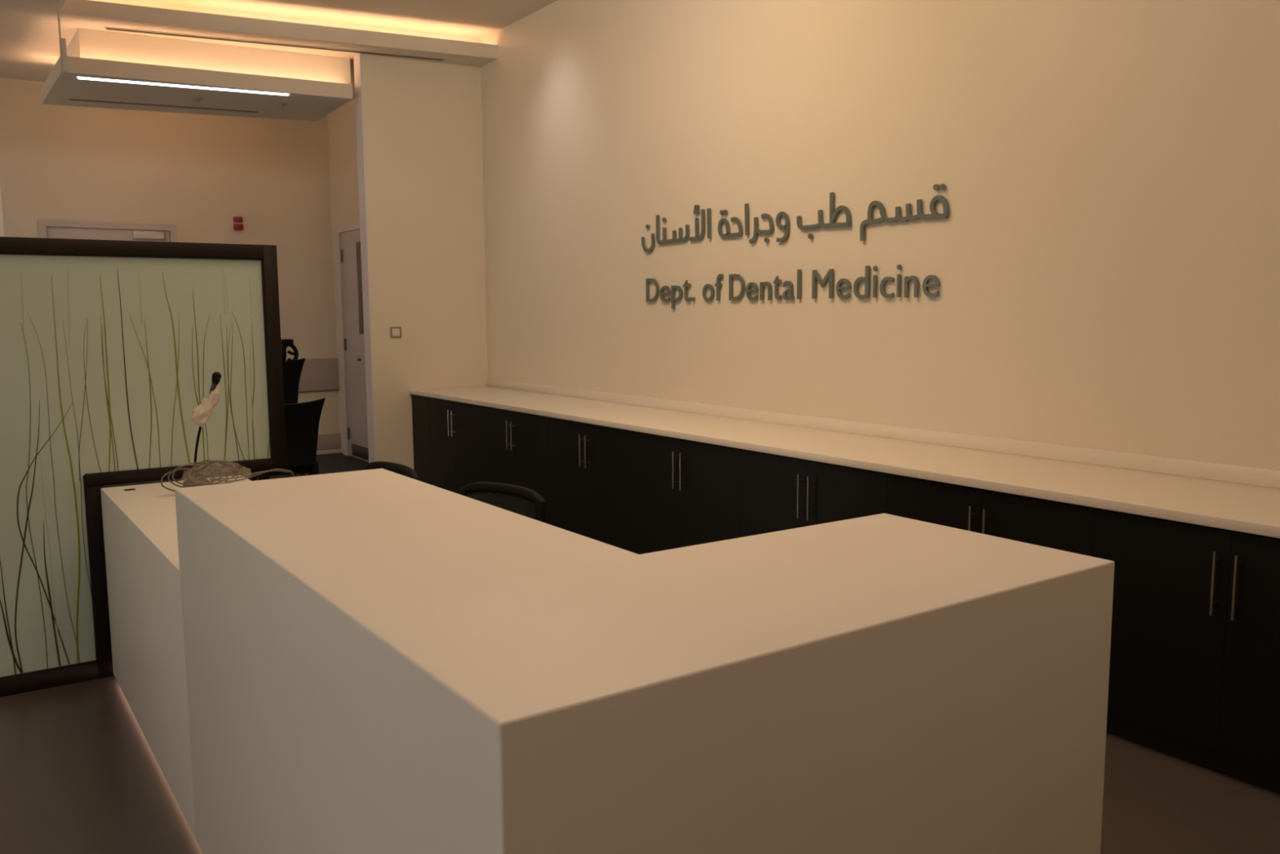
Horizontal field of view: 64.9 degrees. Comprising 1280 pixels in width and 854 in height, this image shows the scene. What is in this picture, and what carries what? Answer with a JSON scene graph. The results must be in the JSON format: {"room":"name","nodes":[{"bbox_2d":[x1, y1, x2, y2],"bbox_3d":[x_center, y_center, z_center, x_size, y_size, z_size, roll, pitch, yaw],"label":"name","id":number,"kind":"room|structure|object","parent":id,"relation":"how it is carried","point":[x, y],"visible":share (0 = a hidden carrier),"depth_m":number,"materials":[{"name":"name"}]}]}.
{"room":"dental clinic","nodes":[
{"label":"dental clinic","id":0,"kind":"room"},
{"bbox_2d":[0,186,4,236],"bbox_3d":[-4.098,-0.958,5.912,0.610,3.772,0.500,-5,8,-35],"label":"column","id":1,"kind":"structure","parent":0,"point":[2,229],"depth_m":5.85,"materials":[{"name":"white paint"}]},
{"bbox_2d":[0,77,340,449],"bbox_3d":[-6.452,-1.545,9.255,8.518,4.200,0.150,-5,8,-35],"label":"wall","id":2,"kind":"structure","parent":0,"point":[62,162],"depth_m":10.36,"materials":[{"name":"beige paint"}]},
{"bbox_2d":[37,218,177,242],"bbox_3d":[-5.221,-0.785,10.060,1.224,2.490,0.080,-5,8,-35],"label":"door","id":3,"kind":"structure","parent":2,"relation":"in","point":[44,225],"depth_m":9.92,"materials":[{"name":"grey laminate"}]},
{"bbox_2d":[176,222,186,242],"bbox_3d":[-4.702,-0.849,10.457,0.088,2.520,0.012,-5,8,-35],"label":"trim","id":4,"kind":"structure","parent":2,"relation":"attached to","point":[181,228],"depth_m":10.32,"materials":[{"name":"beige paint"}]},
{"bbox_2d":[233,216,243,230],"bbox_3d":[-4.239,-2.146,10.611,0.090,0.136,0.055,-5,8,-35],"label":"fire alarm","id":5,"kind":"object","parent":2,"relation":"attached to","point":[237,221],"visible":1,"depth_m":10.59,"materials":[{"name":"red plastic"}]},
{"bbox_2d":[284,357,338,392],"bbox_3d":[-3.946,-0.551,11.013,1.285,0.368,0.024,-5,8,-35],"label":"guard","id":6,"kind":"object","parent":2,"relation":"attached to","point":[317,375],"visible":0.43,"depth_m":11.25,"materials":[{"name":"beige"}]},
{"bbox_2d":[316,432,341,449],"bbox_3d":[-4.022,0.206,11.045,1.490,0.170,0.022,-5,8,-35],"label":"baseboard","id":7,"kind":"structure","parent":2,"relation":"attached to","point":[330,441],"depth_m":11.38,"materials":[{"name":"beige wood"}]},
{"bbox_2d":[316,448,342,454],"bbox_3d":[-4.019,0.321,11.055,1.490,0.050,0.030,-5,8,-35],"label":"trim","id":8,"kind":"structure","parent":2,"relation":"attached to","point":[337,450],"depth_m":11.39,"materials":[{"name":"white"}]},
{"bbox_2d":[0,0,494,101],"bbox_3d":[-2.056,-2.512,2.725,8.268,0.020,15.450,-5,8,-35],"label":"ceiling","id":9,"kind":"structure","parent":0,"point":[29,41],"depth_m":8.08,"materials":[{"name":"beige paint"}]},
{"bbox_2d":[56,0,67,71],"bbox_3d":[-3.655,-2.582,6.348,0.035,0.652,0.020,-5,8,-35],"label":"suspension rod","id":10,"kind":"object","parent":9,"relation":"hanging from","point":[63,50],"visible":1,"depth_m":6.36,"materials":[{"name":"beige metal"}]},
{"bbox_2d":[40,27,352,121],"bbox_3d":[-3.810,-2.970,8.642,2.378,0.404,1.413,-4,7,-28],"label":"raft","id":11,"kind":"object","parent":9,"relation":"hanging from","point":[107,69],"visible":0.99,"depth_m":8.27,"materials":[{"name":"beige paint"}]},
{"bbox_2d":[77,76,288,96],"bbox_3d":[-3.638,-2.736,8.083,1.544,0.008,0.064,-3,7,-25],"label":"lamp","id":12,"kind":"object","parent":11,"relation":"attached to","point":[91,78],"depth_m":8.05,"materials":[{"name":"white plastic"}]},
{"bbox_2d":[40,56,352,121],"bbox_3d":[-3.822,-2.860,8.648,2.349,0.120,1.413,-4,7,-28],"label":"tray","id":13,"kind":"object","parent":11,"relation":"on","point":[86,82],"depth_m":8.35,"materials":[{"name":"beige paint"}]},
{"bbox_2d":[104,26,444,61],"bbox_3d":[-2.909,-3.129,8.243,2.618,0.007,0.068,-3,7,-23],"label":"ceiling vent","id":14,"kind":"object","parent":9,"relation":"in","point":[105,28],"visible":1,"depth_m":8.19,"materials":[{"name":"beige paint"}]},
{"bbox_2d":[125,0,557,39],"bbox_3d":[0.648,-2.854,3.177,3.268,0.100,13.160,-5,8,-35],"label":"ceiling","id":15,"kind":"structure","parent":0,"point":[469,19],"depth_m":8.12,"materials":[{"name":"beige paint"}]},
{"bbox_2d":[327,98,368,462],"bbox_3d":[-2.612,-1.467,10.242,0.150,3.772,2.640,-5,8,-35],"label":"wall","id":16,"kind":"structure","parent":0,"point":[341,122],"depth_m":10.80,"materials":[{"name":"beige paint"}]},
{"bbox_2d":[333,220,368,461],"bbox_3d":[-2.990,-0.891,10.684,0.050,2.530,1.250,-5,8,-35],"label":"door","id":17,"kind":"structure","parent":16,"relation":"in","point":[347,245],"depth_m":10.88,"materials":[{"name":"white wood"}]},
{"bbox_2d":[361,53,488,486],"bbox_3d":[-1.925,-1.334,9.046,1.074,3.772,0.149,-4,8,-29],"label":"wall partition","id":18,"kind":"structure","parent":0,"point":[423,118],"depth_m":8.93,"materials":[{"name":"beige paint"}]},
{"bbox_2d":[88,0,480,43],"bbox_3d":[-2.908,-3.269,8.324,3.266,0.231,0.030,-3,7,-25],"label":"trim","id":19,"kind":"structure","parent":18,"relation":"attached to","point":[119,2],"depth_m":8.30,"materials":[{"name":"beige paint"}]},
{"bbox_2d":[353,53,376,462],"bbox_3d":[-2.395,-1.301,8.789,0.016,3.772,0.158,-5,8,-35],"label":"wall","id":20,"kind":"structure","parent":18,"relation":"attached to","point":[357,61],"depth_m":8.75,"materials":[{"name":"white paint"}]},
{"bbox_2d":[390,326,401,337],"bbox_3d":[-2.155,-0.836,8.882,0.096,0.096,0.012,-4,7,-28],"label":"light switch","id":21,"kind":"object","parent":18,"relation":"attached to","point":[395,331],"visible":1,"depth_m":8.88,"materials":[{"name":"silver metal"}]},
{"bbox_2d":[0,453,1279,853],"bbox_3d":[-2.026,1.291,3.199,8.518,0.100,15.700,-5,8,-35],"label":"floor","id":22,"kind":"structure","parent":0,"point":[79,773],"depth_m":3.33,"materials":[{"name":"tile"}]},
{"bbox_2d":[0,236,287,697],"bbox_3d":[-2.821,0.192,4.040,2.722,1.900,0.080,-5,8,-35],"label":"glass screen","id":23,"kind":"object","parent":22,"relation":"on","point":[109,349],"visible":0.97,"depth_m":4.34,"materials":[{"name":"green glass"}]},
{"bbox_2d":[251,357,305,480],"bbox_3d":[-3.349,-0.037,9.207,0.536,1.194,0.629,-3,7,-25],"label":"upholstered chair","id":24,"kind":"object","parent":22,"relation":"on","point":[291,370],"visible":0.11,"depth_m":9.00,"materials":[{"name":"black fabric"}]},
{"bbox_2d":[280,338,298,361],"bbox_3d":[-3.183,-0.672,8.976,0.265,0.221,0.126,-5,8,-35],"label":"bag","id":25,"kind":"object","parent":24,"relation":"on","point":[285,343],"visible":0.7,"depth_m":8.96,"materials":[{"name":"black"}]},
{"bbox_2d":[257,397,325,479],"bbox_3d":[-2.501,0.287,7.163,0.512,1.009,0.629,-3,7,-23],"label":"upholstered chair","id":26,"kind":"object","parent":22,"relation":"on","point":[302,420],"visible":0.39,"depth_m":6.97,"materials":[{"name":"black fabric"}]},
{"bbox_2d":[362,461,418,479],"bbox_3d":[-1.330,0.634,4.497,0.620,0.899,0.592,-7,9,-43],"label":"chair","id":27,"kind":"object","parent":22,"relation":"on","point":[402,469],"visible":0.15,"depth_m":4.59,"materials":[{"name":"black leather"}]},
{"bbox_2d":[411,394,432,484],"bbox_3d":[-1.930,0.149,8.907,0.020,0.858,0.360,-5,8,-35],"label":"filler panel","id":28,"kind":"object","parent":22,"relation":"on","point":[420,403],"visible":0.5,"depth_m":8.89,"materials":[{"name":"black laminate"}]},
{"bbox_2d":[427,397,483,493],"bbox_3d":[-1.258,0.190,8.518,0.751,0.858,1.043,-5,8,-35],"label":"base cabinet","id":29,"kind":"object","parent":22,"relation":"on","point":[455,428],"visible":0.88,"depth_m":8.31,"materials":[{"name":"black laminate"}]},
{"bbox_2d":[459,481,546,523],"bbox_3d":[-0.707,0.702,3.815,0.592,0.912,0.620,5,8,38],"label":"chair","id":30,"kind":"object","parent":22,"relation":"on","point":[522,500],"visible":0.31,"depth_m":3.93,"materials":[{"name":"black leather"}]},
{"bbox_2d":[480,406,556,526],"bbox_3d":[-0.663,0.284,7.668,0.751,0.858,1.038,-5,8,-35],"label":"base cabinet","id":31,"kind":"object","parent":22,"relation":"on","point":[515,443],"visible":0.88,"depth_m":7.41,"materials":[{"name":"black laminate"}]},
{"bbox_2d":[546,417,639,554],"bbox_3d":[-0.072,0.378,6.824,0.751,0.858,1.029,-5,8,-35],"label":"base cabinet","id":32,"kind":"object","parent":22,"relation":"on","point":[589,464],"visible":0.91,"depth_m":6.58,"materials":[{"name":"black laminate"}]},
{"bbox_2d":[100,468,1114,853],"bbox_3d":[-0.681,0.684,3.190,1.351,1.091,3.741,-5,8,-35],"label":"reception desk","id":33,"kind":"object","parent":22,"relation":"on","point":[376,660],"visible":1,"depth_m":1.76,"materials":[{"name":"white"}]},
{"bbox_2d":[100,475,250,839],"bbox_3d":[-1.580,0.727,3.812,0.575,0.823,1.707,-5,8,-35],"label":"countertop","id":34,"kind":"structure","parent":33,"relation":"on","point":[140,525],"depth_m":3.51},
{"bbox_2d":[182,371,221,487],"bbox_3d":[-1.861,0.014,4.276,0.178,0.492,0.109,-5,8,-35],"label":"gooseneck microphone","id":35,"kind":"object","parent":33,"relation":"on","point":[202,412],"visible":0.84,"depth_m":4.27,"materials":[{"name":"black plastic"}]},
{"bbox_2d":[160,459,294,491],"bbox_3d":[-1.710,0.272,4.258,0.577,0.282,0.106,-6,9,-40],"label":"cable bundle","id":36,"kind":"object","parent":33,"relation":"on","point":[196,481],"visible":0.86,"depth_m":4.19,"materials":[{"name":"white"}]},
{"bbox_2d":[631,431,742,554],"bbox_3d":[0.516,0.471,5.985,0.751,0.858,1.025,-5,8,-35],"label":"base cabinet","id":37,"kind":"object","parent":22,"relation":"on","point":[684,493],"visible":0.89,"depth_m":5.78,"materials":[{"name":"black laminate"}]},
{"bbox_2d":[739,448,890,537],"bbox_3d":[1.098,0.564,5.153,0.751,0.858,1.013,-5,8,-35],"label":"base cabinet","id":38,"kind":"object","parent":22,"relation":"on","point":[777,492],"visible":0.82,"depth_m":4.96,"materials":[{"name":"black laminate"}]},
{"bbox_2d":[886,473,1097,556],"bbox_3d":[1.668,0.654,4.338,0.751,0.858,0.982,-5,8,-35],"label":"base cabinet","id":39,"kind":"object","parent":22,"relation":"on","point":[1061,526],"visible":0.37,"depth_m":4.05,"materials":[{"name":"black laminate"}]},
{"bbox_2d":[1092,507,1279,794],"bbox_3d":[2.223,0.742,3.546,0.751,0.858,0.960,-5,8,-35],"label":"base cabinet","id":40,"kind":"object","parent":22,"relation":"on","point":[1194,663],"visible":0.97,"depth_m":3.43,"materials":[{"name":"black laminate"}]},
{"bbox_2d":[408,378,1279,537],"bbox_3d":[0.382,-0.035,6.140,0.744,0.106,7.508,-5,8,-35],"label":"countertop","id":41,"kind":"structure","parent":40,"relation":"on","point":[1233,497],"depth_m":4.67,"materials":[{"name":"white stone"}]},
{"bbox_2d":[480,0,1279,470],"bbox_3d":[2.194,-1.013,4.182,0.150,4.200,12.900,-5,8,-35],"label":"wall","id":42,"kind":"structure","parent":0,"point":[1104,259],"depth_m":5.19,"materials":[{"name":"beige paint"}]},
{"bbox_2d":[59,0,497,59],"bbox_3d":[-2.745,-3.169,8.050,3.322,0.115,0.030,-3,7,-25],"label":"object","id":43,"kind":"structure","parent":42,"relation":"attached to","point":[82,8],"depth_m":7.96,"materials":[{"name":"beige paint"}]},
{"bbox_2d":[645,278,695,308],"bbox_3d":[0.210,-0.920,6.908,0.013,0.209,0.565,-5,8,-35],"label":"sign","id":44,"kind":"object","parent":42,"relation":"attached to","point":[673,299],"depth_m":6.92,"materials":[{"name":"grey metal"}]},
{"bbox_2d":[640,204,711,253],"bbox_3d":[0.238,-1.338,6.813,0.015,0.280,0.783,-5,8,-35],"label":"sign","id":45,"kind":"object","parent":42,"relation":"attached to","point":[696,237],"depth_m":6.72,"materials":[{"name":"grey metal"}]},
{"bbox_2d":[702,273,723,301],"bbox_3d":[0.475,-0.904,6.525,0.013,0.170,0.210,-5,8,-35],"label":"sign","id":46,"kind":"object","parent":42,"relation":"attached to","point":[717,284],"depth_m":6.53,"materials":[{"name":"grey metal"}]},
{"bbox_2d":[717,203,749,237],"bbox_3d":[0.591,-1.290,6.309,0.015,0.194,0.301,-5,8,-35],"label":"sign","id":47,"kind":"object","parent":42,"relation":"attached to","point":[727,234],"depth_m":6.30,"materials":[{"name":"grey metal"}]},
{"bbox_2d":[728,269,801,300],"bbox_3d":[0.758,-0.859,6.122,0.013,0.172,0.649,-5,8,-35],"label":"sign","id":48,"kind":"object","parent":42,"relation":"attached to","point":[790,296],"depth_m":6.10,"materials":[{"name":"grey metal"}]},
{"bbox_2d":[748,211,789,244],"bbox_3d":[0.779,-1.195,6.048,0.015,0.179,0.356,-5,8,-35],"label":"sign","id":49,"kind":"object","parent":42,"relation":"attached to","point":[786,227],"depth_m":6.03,"materials":[{"name":"grey metal"}]},
{"bbox_2d":[796,192,851,230],"bbox_3d":[1.039,-1.213,5.668,0.015,0.195,0.423,-5,8,-35],"label":"sign","id":50,"kind":"object","parent":42,"relation":"attached to","point":[833,214],"depth_m":5.62,"materials":[{"name":"grey metal"}]},
{"bbox_2d":[811,265,939,298],"bbox_3d":[1.251,-0.781,5.417,0.013,0.175,0.901,-5,8,-35],"label":"sign","id":51,"kind":"object","parent":42,"relation":"attached to","point":[815,276],"depth_m":5.43,"materials":[{"name":"grey metal"}]},
{"bbox_2d":[485,378,1279,488],"bbox_3d":[0.701,-0.076,6.311,0.020,0.068,7.430,-5,8,-35],"label":"backsplash","id":52,"kind":"structure","parent":42,"relation":"attached to","point":[1268,477],"depth_m":5.00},
{"bbox_2d":[859,195,949,240],"bbox_3d":[1.366,-1.085,5.212,0.015,0.203,0.586,-5,8,-35],"label":"sign","id":53,"kind":"object","parent":42,"relation":"attached to","point":[883,217],"depth_m":5.19,"materials":[{"name":"grey metal"}]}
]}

